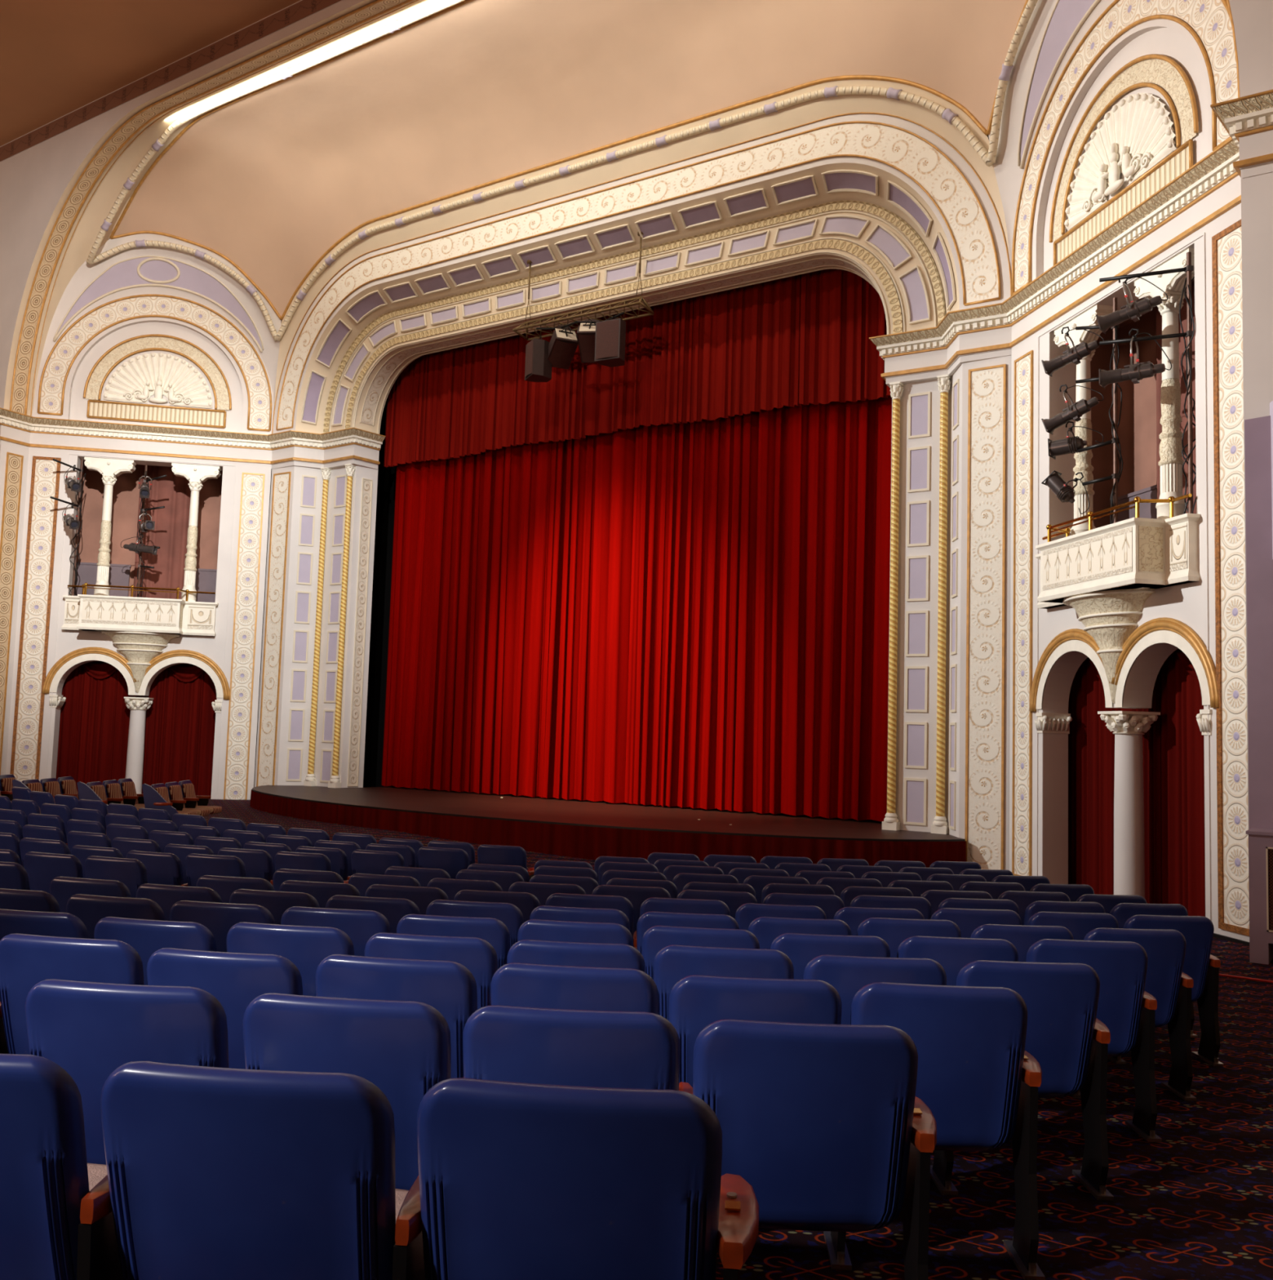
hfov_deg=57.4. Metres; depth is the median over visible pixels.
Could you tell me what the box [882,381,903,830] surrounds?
colonnette
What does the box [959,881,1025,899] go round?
chair
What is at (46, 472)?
trim
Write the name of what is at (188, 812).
seat cushion
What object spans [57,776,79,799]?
chair
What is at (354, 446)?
trim
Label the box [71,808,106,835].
chair
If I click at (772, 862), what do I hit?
chair
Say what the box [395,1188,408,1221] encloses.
seat cushion
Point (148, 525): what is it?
spotlight
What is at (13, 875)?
chair
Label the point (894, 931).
chair
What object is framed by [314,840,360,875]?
chair
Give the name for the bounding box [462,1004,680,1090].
chair
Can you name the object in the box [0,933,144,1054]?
chair
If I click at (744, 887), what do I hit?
chair
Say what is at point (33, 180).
wall
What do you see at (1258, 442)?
trim
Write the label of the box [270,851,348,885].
chair
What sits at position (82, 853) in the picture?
chair
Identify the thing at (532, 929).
chair
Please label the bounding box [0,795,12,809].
chair
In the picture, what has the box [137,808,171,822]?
chair
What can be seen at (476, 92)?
cove
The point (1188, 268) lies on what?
boom
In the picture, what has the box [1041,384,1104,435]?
spotlight
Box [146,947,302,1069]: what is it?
chair
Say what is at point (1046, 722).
trim
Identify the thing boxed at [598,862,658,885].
chair
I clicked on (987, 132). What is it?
trim
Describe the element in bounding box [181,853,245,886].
chair
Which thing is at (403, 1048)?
chair
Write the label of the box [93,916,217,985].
chair
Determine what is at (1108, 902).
chair
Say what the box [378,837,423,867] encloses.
chair
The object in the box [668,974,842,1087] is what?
chair
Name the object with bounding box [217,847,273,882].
chair
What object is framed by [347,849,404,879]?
chair
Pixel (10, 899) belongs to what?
chair
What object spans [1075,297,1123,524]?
boom
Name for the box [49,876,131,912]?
chair
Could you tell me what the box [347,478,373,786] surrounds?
trim
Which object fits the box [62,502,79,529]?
spotlight
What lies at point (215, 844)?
chair
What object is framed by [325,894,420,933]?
chair
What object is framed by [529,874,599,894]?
chair
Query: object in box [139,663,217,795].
door curtain
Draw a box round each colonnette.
[303,466,332,786]
[328,463,355,787]
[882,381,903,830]
[931,373,951,834]
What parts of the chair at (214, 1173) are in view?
armrest, leg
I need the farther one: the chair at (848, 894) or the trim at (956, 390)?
the trim at (956, 390)
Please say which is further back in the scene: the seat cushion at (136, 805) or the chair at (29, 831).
the seat cushion at (136, 805)
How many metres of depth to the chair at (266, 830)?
12.83 m
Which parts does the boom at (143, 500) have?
cross arm, cross arm, cross arm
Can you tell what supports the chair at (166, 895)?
on the floor
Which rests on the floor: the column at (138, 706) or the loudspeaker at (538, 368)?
the column at (138, 706)
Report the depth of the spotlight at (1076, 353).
15.67 m
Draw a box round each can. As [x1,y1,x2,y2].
[1041,470,1089,514]
[1048,421,1104,459]
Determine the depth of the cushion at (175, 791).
17.74 m
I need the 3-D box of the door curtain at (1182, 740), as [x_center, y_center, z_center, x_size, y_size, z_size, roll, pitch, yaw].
[6.858,1.707,14.150,0.166,3.700,2.136,3,-5,-11]
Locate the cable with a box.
[1219,973,1272,983]
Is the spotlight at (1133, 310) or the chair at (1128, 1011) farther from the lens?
the spotlight at (1133, 310)
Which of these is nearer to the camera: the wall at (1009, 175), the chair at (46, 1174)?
the chair at (46, 1174)
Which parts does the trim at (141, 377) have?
fluted panel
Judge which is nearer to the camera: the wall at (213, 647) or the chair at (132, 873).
the chair at (132, 873)
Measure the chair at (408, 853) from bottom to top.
0.865 m
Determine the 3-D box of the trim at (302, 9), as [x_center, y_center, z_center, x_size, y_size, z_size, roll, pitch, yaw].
[-3.765,-11.654,19.793,34.000,0.360,0.001,-1,-5,34]
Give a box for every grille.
[524,340,533,377]
[549,340,577,368]
[578,334,595,362]
[595,320,618,359]
[1266,846,1272,932]
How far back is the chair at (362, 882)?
7.91 m
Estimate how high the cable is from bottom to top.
0.111 m
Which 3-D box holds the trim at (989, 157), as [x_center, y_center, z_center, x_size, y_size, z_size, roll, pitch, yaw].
[-2.338,-9.357,21.839,22.860,3.882,3.544,-1,-5,34]
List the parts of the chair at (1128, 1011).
panel, leg, armrest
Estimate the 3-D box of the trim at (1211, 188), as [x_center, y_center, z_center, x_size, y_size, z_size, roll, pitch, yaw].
[6.448,-5.101,14.582,2.837,0.810,12.489,4,-5,-27]
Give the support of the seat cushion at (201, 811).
on the chair at (175, 791)
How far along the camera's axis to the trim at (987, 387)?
17.98 m
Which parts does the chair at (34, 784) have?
panel, panel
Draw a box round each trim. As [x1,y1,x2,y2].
[0,0,341,161]
[0,407,386,471]
[0,452,23,774]
[9,0,1239,416]
[9,455,61,782]
[37,293,271,431]
[42,646,230,699]
[45,453,236,799]
[48,694,222,712]
[53,255,263,352]
[74,561,217,602]
[85,0,1038,341]
[109,0,1028,319]
[223,472,265,799]
[256,471,291,786]
[271,111,1012,433]
[285,475,316,781]
[301,169,956,424]
[320,474,346,782]
[323,200,945,434]
[331,214,930,426]
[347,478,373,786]
[360,257,881,426]
[869,88,1272,387]
[903,391,931,825]
[949,378,959,830]
[964,364,1006,869]
[1012,0,1238,295]
[1012,350,1034,875]
[1017,0,1101,168]
[1030,617,1219,711]
[1035,709,1212,735]
[1036,232,1212,920]
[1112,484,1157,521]
[1212,219,1249,936]
[1244,415,1272,829]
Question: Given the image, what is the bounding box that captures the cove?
[113,0,1026,316]
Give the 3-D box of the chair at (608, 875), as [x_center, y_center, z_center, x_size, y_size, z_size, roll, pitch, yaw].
[-0.021,2.297,9.538,0.584,0.869,0.612,1,-4,7]
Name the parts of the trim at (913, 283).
panel, panel frame, panel, panel frame, panel, panel frame, panel, panel frame, panel, panel frame, panel, panel frame, panel, panel frame, panel, panel frame, panel, panel frame, panel, panel frame, panel, panel frame, panel, panel frame, panel, panel frame, panel, panel frame, panel, panel frame, panel, panel frame, panel, panel frame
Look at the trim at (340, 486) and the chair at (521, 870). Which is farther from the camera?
the trim at (340, 486)
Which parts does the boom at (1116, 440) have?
cross arm, cross arm, cross arm, cross arm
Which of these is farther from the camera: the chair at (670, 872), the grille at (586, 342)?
the grille at (586, 342)
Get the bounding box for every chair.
[0,773,16,791]
[0,791,13,800]
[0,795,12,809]
[0,808,28,828]
[0,819,23,840]
[0,832,22,866]
[0,848,21,864]
[0,861,29,890]
[0,888,60,912]
[0,908,88,1001]
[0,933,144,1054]
[0,1053,107,1279]
[11,799,40,817]
[12,778,54,798]
[12,786,31,800]
[19,837,70,867]
[22,824,65,842]
[23,851,83,893]
[25,978,229,1164]
[27,813,67,843]
[30,791,55,813]
[40,777,77,796]
[41,803,71,836]
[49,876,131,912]
[54,794,79,812]
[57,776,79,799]
[66,819,105,844]
[66,831,111,854]
[66,893,164,938]
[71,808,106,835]
[71,844,124,878]
[76,1061,408,1279]
[77,781,123,813]
[78,799,107,829]
[84,855,147,897]
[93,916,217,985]
[102,779,145,810]
[105,813,139,827]
[106,823,149,844]
[107,803,138,819]
[111,837,160,857]
[118,777,144,806]
[126,850,183,885]
[136,883,222,920]
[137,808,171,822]
[139,818,178,839]
[142,783,197,821]
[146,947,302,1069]
[149,830,194,853]
[164,781,210,816]
[164,844,213,884]
[169,900,275,952]
[172,813,207,831]
[178,780,222,813]
[178,824,220,845]
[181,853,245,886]
[194,835,242,855]
[195,875,275,903]
[208,817,246,837]
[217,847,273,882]
[222,829,265,848]
[226,922,354,995]
[229,888,319,924]
[243,841,292,874]
[243,992,451,1190]
[246,822,286,843]
[266,834,312,852]
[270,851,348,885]
[272,868,344,891]
[279,880,360,907]
[280,906,391,956]
[287,827,329,847]
[295,846,348,880]
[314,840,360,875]
[315,954,477,1078]
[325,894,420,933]
[332,832,377,849]
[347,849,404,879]
[348,873,421,896]
[364,884,448,915]
[364,932,497,1009]
[365,843,416,867]
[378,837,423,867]
[384,866,450,887]
[392,1077,759,1279]
[396,914,510,968]
[417,846,469,879]
[426,877,502,900]
[426,899,524,947]
[427,840,475,865]
[453,889,540,922]
[455,869,524,891]
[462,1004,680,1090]
[466,863,529,882]
[477,844,534,879]
[490,962,658,1014]
[506,939,645,973]
[508,881,586,906]
[517,919,633,946]
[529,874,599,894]
[529,905,630,931]
[533,865,598,883]
[534,859,593,871]
[545,893,634,938]
[591,884,671,946]
[594,856,649,876]
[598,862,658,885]
[601,870,667,884]
[606,878,678,898]
[633,897,730,946]
[634,911,739,953]
[641,925,759,978]
[647,852,699,864]
[653,858,709,874]
[653,944,794,1021]
[663,865,724,882]
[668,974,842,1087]
[672,872,738,895]
[676,889,757,919]
[679,1018,937,1279]
[682,881,755,897]
[703,854,756,866]
[714,861,769,875]
[728,867,790,883]
[735,902,826,930]
[743,875,809,903]
[747,916,852,949]
[760,855,813,869]
[761,883,835,903]
[763,892,844,919]
[770,933,890,979]
[774,862,831,876]
[795,870,855,884]
[803,954,946,1024]
[816,877,883,897]
[817,857,869,871]
[823,982,1045,1279]
[833,906,924,935]
[836,865,893,878]
[840,886,913,906]
[849,894,932,919]
[857,917,961,957]
[861,871,922,887]
[874,860,926,872]
[888,880,953,897]
[897,935,1018,986]
[898,866,954,880]
[920,889,993,916]
[926,874,986,890]
[929,861,982,874]
[930,907,1022,937]
[930,960,1114,1200]
[937,897,1019,915]
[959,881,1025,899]
[960,868,1013,882]
[970,924,1074,962]
[991,875,1050,891]
[998,890,1071,925]
[1024,900,1106,925]
[1026,938,1162,1142]
[1027,911,1119,940]
[1030,883,1094,902]
[1070,927,1196,1100]
[1075,893,1147,914]
[1107,914,1223,1066]
[1110,902,1198,1037]
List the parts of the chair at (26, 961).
armrest, leg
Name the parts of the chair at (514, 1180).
armrest, leg, leg, number plate, armrest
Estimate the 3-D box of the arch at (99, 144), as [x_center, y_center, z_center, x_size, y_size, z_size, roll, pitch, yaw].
[-3.661,-8.361,19.835,25.114,6.130,0.700,-1,-5,34]
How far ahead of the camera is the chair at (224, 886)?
7.23 m
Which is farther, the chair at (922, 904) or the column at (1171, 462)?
the column at (1171, 462)
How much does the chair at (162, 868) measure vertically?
0.866 m
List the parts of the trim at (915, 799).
panel, panel frame, panel, panel frame, panel, panel frame, panel, panel frame, panel, panel frame, panel, panel frame, panel, panel frame, panel, panel frame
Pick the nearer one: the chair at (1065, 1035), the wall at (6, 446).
the chair at (1065, 1035)
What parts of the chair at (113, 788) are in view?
panel, leg, armrest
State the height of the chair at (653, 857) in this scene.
0.867 m
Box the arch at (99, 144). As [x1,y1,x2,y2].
[4,0,420,415]
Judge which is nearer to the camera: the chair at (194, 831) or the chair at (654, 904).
the chair at (654, 904)
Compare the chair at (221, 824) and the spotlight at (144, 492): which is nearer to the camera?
the chair at (221, 824)
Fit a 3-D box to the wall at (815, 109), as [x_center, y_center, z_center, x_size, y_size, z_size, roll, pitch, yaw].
[-1.438,-7.271,23.108,17.572,4.601,0.234,-1,-5,34]
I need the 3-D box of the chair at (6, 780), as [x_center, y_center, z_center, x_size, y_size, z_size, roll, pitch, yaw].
[-9.764,2.575,18.446,0.592,0.860,0.584,2,-4,-2]
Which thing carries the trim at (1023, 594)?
attached to the wall at (1186, 603)
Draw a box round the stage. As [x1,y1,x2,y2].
[252,785,965,841]
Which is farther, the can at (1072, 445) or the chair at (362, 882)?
the can at (1072, 445)
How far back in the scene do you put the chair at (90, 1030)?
2.90 m
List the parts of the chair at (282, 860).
panel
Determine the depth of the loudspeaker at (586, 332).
23.15 m
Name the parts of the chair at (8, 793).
armrest, leg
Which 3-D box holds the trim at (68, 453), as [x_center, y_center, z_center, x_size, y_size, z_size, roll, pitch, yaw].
[-11.479,-0.223,27.023,3.720,8.070,0.015,3,-5,-11]
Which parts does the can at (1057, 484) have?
gel frame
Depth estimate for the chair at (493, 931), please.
5.29 m
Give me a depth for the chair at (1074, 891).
9.23 m
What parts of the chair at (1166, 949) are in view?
panel, leg, armrest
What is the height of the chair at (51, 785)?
0.860 m
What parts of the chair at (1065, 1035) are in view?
leg, panel, leg, armrest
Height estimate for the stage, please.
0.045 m
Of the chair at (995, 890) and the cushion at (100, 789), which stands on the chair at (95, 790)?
the cushion at (100, 789)
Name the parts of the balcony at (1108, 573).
brass rail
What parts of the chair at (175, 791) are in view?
panel, leg, armrest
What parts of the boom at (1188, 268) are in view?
cross arm, cross arm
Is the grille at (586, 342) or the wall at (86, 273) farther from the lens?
the wall at (86, 273)
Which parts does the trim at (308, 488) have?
panel frame, panel, panel, panel frame, panel, panel frame, panel, panel frame, panel, panel frame, panel, panel frame, panel, panel frame, panel frame, panel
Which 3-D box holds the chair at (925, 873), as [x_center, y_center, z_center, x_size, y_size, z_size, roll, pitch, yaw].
[2.659,2.565,11.058,0.584,0.871,0.617,2,-3,-2]
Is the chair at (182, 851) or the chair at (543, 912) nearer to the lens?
the chair at (543, 912)
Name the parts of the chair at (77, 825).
panel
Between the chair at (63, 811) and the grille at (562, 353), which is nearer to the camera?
the chair at (63, 811)
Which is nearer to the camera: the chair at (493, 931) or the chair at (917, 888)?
the chair at (493, 931)
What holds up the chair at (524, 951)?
on the floor
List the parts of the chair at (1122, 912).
panel, leg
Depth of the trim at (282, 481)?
27.37 m
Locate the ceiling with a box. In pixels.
[0,0,300,146]
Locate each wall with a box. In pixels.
[0,0,1272,829]
[0,440,29,774]
[5,293,273,799]
[31,233,280,419]
[32,0,463,408]
[254,465,378,787]
[274,79,1009,406]
[328,208,937,434]
[887,355,1012,870]
[988,0,1115,279]
[1009,0,1249,942]
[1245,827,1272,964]
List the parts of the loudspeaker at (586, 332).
plate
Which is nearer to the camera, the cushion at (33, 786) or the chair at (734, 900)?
the chair at (734, 900)
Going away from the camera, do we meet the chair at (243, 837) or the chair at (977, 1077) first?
the chair at (977, 1077)
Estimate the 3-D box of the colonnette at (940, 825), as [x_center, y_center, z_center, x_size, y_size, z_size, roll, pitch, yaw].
[4.991,-0.629,18.973,0.250,7.500,0.232,-1,-5,34]
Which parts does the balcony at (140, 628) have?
brass rail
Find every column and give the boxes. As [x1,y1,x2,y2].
[84,456,136,595]
[124,697,153,793]
[171,462,221,601]
[1053,304,1113,535]
[1097,711,1160,898]
[1133,248,1195,519]
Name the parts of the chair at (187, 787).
panel, leg, armrest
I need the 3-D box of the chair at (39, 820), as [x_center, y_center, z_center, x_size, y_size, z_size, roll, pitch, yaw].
[-6.019,2.247,12.191,0.584,0.870,0.615,-1,-4,26]
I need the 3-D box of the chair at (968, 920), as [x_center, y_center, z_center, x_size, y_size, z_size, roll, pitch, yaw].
[1.949,2.014,6.993,0.584,0.866,0.595,2,-5,0]
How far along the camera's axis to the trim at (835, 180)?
22.55 m
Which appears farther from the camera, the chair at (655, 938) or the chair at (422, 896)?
the chair at (422, 896)
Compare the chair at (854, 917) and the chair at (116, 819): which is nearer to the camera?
the chair at (854, 917)
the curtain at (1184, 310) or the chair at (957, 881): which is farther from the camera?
the curtain at (1184, 310)
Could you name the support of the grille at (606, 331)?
attached to the loudspeaker at (611, 335)
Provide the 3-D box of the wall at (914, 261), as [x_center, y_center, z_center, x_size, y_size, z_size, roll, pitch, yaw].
[-0.927,-6.245,23.834,15.080,2.700,0.700,-1,-5,34]
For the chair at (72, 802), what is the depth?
14.42 m
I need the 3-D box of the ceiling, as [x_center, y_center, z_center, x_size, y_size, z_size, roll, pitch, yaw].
[-10.573,-12.862,9.693,34.000,0.001,24.500,-1,-5,34]
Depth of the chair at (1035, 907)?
7.56 m
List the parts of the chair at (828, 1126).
armrest, leg, number plate, armrest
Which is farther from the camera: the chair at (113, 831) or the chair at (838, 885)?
the chair at (113, 831)
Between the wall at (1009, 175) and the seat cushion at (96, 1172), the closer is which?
the seat cushion at (96, 1172)
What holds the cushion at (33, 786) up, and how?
on the chair at (34, 784)
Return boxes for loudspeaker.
[524,335,551,382]
[547,324,578,368]
[577,318,599,363]
[594,315,626,367]
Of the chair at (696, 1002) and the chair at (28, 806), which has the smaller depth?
the chair at (696, 1002)
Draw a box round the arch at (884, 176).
[272,113,1010,433]
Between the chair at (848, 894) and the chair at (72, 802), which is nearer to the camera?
the chair at (848, 894)
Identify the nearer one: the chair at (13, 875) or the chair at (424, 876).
the chair at (13, 875)
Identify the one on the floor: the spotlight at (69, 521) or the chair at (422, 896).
the chair at (422, 896)
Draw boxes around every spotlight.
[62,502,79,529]
[63,464,82,492]
[120,533,157,555]
[137,507,155,532]
[138,471,151,497]
[1041,326,1104,377]
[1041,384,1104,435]
[1096,274,1168,333]
[1098,328,1172,388]
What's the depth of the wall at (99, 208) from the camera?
25.87 m
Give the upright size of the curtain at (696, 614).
9.280 m
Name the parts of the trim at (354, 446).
moulding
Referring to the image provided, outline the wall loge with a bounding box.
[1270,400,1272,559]
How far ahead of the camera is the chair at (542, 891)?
7.72 m
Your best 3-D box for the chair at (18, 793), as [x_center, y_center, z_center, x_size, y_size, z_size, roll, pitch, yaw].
[-7.907,2.375,15.365,0.584,0.871,0.598,-2,-6,38]
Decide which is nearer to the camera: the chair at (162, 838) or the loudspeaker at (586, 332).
the chair at (162, 838)
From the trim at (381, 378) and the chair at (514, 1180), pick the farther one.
the trim at (381, 378)
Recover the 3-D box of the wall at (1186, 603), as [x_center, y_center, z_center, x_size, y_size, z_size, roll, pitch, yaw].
[6.909,-2.494,15.400,1.300,12.270,5.366,3,-5,-11]
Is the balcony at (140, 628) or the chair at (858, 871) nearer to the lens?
the chair at (858, 871)
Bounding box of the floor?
[203,798,1272,1279]
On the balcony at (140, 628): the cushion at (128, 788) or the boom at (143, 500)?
the boom at (143, 500)
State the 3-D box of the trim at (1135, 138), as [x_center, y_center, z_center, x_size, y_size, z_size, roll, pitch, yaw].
[6.431,-7.064,15.675,0.156,3.098,5.190,3,-5,-11]
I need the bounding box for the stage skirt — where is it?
[249,789,966,867]
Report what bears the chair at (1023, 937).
on the floor
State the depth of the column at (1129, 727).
14.81 m
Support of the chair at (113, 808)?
on the floor
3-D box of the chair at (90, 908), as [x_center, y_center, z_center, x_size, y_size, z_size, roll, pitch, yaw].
[-2.514,1.689,5.840,0.584,0.869,0.596,1,-5,13]
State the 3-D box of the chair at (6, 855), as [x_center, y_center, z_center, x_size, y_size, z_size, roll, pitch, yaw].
[-4.838,2.027,9.022,0.584,0.862,0.593,0,-5,20]
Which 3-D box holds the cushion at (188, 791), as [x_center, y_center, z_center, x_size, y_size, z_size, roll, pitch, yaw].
[-7.053,2.480,18.381,0.169,0.410,0.430,2,-4,-2]
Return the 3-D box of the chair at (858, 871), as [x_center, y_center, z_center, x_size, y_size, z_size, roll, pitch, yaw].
[2.094,2.547,11.050,0.584,0.868,0.610,2,-4,0]
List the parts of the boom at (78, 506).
cross arm, cross arm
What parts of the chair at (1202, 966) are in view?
panel, leg, armrest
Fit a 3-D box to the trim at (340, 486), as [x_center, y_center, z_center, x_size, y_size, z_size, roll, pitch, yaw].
[-7.073,-0.296,27.155,0.380,7.194,0.025,-1,-5,34]
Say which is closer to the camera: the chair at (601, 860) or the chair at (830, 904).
the chair at (830, 904)
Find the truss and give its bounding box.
[512,231,654,341]
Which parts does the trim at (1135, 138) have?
fluted panel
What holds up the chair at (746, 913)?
on the floor
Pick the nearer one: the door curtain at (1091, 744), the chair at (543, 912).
the chair at (543, 912)
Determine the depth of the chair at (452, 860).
11.26 m
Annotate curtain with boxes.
[55,661,151,794]
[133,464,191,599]
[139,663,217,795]
[381,395,892,821]
[1068,657,1161,903]
[1148,648,1205,916]
[1155,284,1196,513]
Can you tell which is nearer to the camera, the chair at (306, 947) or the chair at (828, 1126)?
the chair at (828, 1126)
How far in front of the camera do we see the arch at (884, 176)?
22.10 m
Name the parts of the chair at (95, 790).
panel, panel, leg, armrest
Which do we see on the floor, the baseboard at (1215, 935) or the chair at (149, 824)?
the chair at (149, 824)
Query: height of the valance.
3.136 m
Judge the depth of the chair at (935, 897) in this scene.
8.35 m
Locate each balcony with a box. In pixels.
[61,582,218,693]
[1035,493,1200,704]
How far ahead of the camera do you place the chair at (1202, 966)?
6.79 m
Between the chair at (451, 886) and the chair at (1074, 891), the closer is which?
the chair at (451, 886)
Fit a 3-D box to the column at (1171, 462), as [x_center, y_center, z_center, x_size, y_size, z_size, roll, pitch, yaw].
[6.612,-2.743,14.384,0.360,3.890,1.080,3,-5,-11]
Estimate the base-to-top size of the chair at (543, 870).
0.876 m
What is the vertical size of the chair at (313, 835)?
0.866 m
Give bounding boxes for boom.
[49,458,85,595]
[134,465,166,597]
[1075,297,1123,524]
[1099,251,1196,514]
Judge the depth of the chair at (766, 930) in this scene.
5.94 m
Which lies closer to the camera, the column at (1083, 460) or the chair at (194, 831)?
the chair at (194, 831)
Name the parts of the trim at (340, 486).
panel, panel frame, panel, panel frame, panel, panel frame, panel, panel frame, panel, panel frame, panel, panel frame, panel, panel frame, panel, panel frame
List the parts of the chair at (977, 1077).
leg, panel, leg, armrest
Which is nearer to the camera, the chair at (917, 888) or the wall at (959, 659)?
the chair at (917, 888)
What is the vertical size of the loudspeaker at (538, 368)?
0.909 m
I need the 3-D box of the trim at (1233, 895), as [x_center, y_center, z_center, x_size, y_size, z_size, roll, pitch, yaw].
[6.627,-0.763,12.885,0.030,7.890,0.600,3,-5,-11]
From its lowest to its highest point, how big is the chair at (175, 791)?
0.860 m
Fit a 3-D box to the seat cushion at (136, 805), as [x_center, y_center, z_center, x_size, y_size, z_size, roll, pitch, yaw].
[-7.776,2.656,18.390,0.430,0.098,0.460,2,-4,-2]
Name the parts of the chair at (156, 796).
panel, panel, armrest, leg, armrest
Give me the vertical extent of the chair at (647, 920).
0.868 m
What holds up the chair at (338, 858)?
on the floor
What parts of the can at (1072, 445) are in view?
gel frame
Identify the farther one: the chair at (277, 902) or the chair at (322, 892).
the chair at (322, 892)
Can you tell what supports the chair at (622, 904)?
on the floor
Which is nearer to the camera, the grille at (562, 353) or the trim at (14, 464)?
the grille at (562, 353)
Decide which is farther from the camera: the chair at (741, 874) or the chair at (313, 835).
the chair at (313, 835)
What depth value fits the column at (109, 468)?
27.13 m
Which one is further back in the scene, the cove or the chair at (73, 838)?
the cove
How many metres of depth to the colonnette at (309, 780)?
27.29 m
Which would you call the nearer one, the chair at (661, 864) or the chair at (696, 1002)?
the chair at (696, 1002)
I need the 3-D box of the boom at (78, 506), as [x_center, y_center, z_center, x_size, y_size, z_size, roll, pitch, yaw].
[-13.013,-2.330,26.524,0.238,3.800,0.966,1,-5,10]
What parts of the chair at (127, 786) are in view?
panel, armrest, leg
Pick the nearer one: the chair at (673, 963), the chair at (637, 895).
the chair at (673, 963)
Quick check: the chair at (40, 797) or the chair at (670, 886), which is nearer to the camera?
the chair at (670, 886)
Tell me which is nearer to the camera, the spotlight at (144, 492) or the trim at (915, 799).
the trim at (915, 799)
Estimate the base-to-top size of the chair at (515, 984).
0.870 m
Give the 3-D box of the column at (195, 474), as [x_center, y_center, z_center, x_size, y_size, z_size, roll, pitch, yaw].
[-10.530,-2.221,27.532,1.080,3.890,0.360,3,-5,-11]
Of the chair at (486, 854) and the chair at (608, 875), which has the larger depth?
the chair at (486, 854)
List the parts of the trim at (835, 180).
panel, panel frame, panel, panel frame, panel, panel frame, panel frame, panel, panel, panel frame, panel, panel frame, panel, panel frame, panel, panel frame, panel, panel frame, panel, panel frame, panel, panel frame, panel, panel frame, panel, panel frame, panel, panel frame, panel frame, panel, panel, panel frame, panel, panel frame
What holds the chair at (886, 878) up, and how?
on the floor
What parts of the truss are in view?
hanging rod, hanging rod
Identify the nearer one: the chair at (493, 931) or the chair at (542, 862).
the chair at (493, 931)
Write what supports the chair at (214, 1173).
on the floor
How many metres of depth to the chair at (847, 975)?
4.31 m
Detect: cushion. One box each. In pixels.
[26,782,43,791]
[44,781,61,795]
[87,1163,107,1191]
[90,784,108,804]
[106,782,124,804]
[121,781,138,804]
[134,804,144,806]
[135,806,145,810]
[155,786,170,802]
[168,785,185,808]
[177,810,197,814]
[182,783,197,805]
[182,808,210,816]
[195,805,222,813]
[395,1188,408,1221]
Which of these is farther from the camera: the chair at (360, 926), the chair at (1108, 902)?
the chair at (1108, 902)
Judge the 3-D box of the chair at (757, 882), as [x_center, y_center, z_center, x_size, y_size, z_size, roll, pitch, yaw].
[1.094,2.322,9.451,0.584,0.864,0.600,1,-4,3]
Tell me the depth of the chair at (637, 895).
7.67 m
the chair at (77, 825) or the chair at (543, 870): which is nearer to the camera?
the chair at (543, 870)
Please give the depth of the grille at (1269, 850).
11.14 m
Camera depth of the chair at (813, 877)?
10.01 m
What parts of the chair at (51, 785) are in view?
panel, armrest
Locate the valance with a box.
[384,269,891,468]
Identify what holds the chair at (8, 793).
on the floor
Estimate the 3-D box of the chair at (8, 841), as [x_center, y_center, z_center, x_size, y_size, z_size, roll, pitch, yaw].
[-5.418,2.089,10.135,0.584,0.874,0.599,0,-6,21]
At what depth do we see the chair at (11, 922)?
4.72 m
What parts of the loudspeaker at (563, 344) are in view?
plate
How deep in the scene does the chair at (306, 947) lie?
4.55 m
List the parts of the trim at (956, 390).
panel, panel frame, panel frame, panel, panel, panel frame, panel, panel, panel frame, panel frame, panel, panel frame, panel frame, panel, panel, panel frame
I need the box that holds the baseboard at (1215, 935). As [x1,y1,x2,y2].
[1213,933,1249,945]
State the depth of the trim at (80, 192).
25.27 m
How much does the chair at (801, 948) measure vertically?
0.871 m
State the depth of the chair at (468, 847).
12.11 m
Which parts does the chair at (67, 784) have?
panel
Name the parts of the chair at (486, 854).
panel, armrest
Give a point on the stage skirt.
(587, 842)
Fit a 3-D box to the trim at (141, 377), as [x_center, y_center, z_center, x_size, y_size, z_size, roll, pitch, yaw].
[-11.285,-6.658,27.569,5.190,3.098,0.156,3,-5,-11]
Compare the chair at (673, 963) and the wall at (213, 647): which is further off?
the wall at (213, 647)
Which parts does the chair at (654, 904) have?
armrest, panel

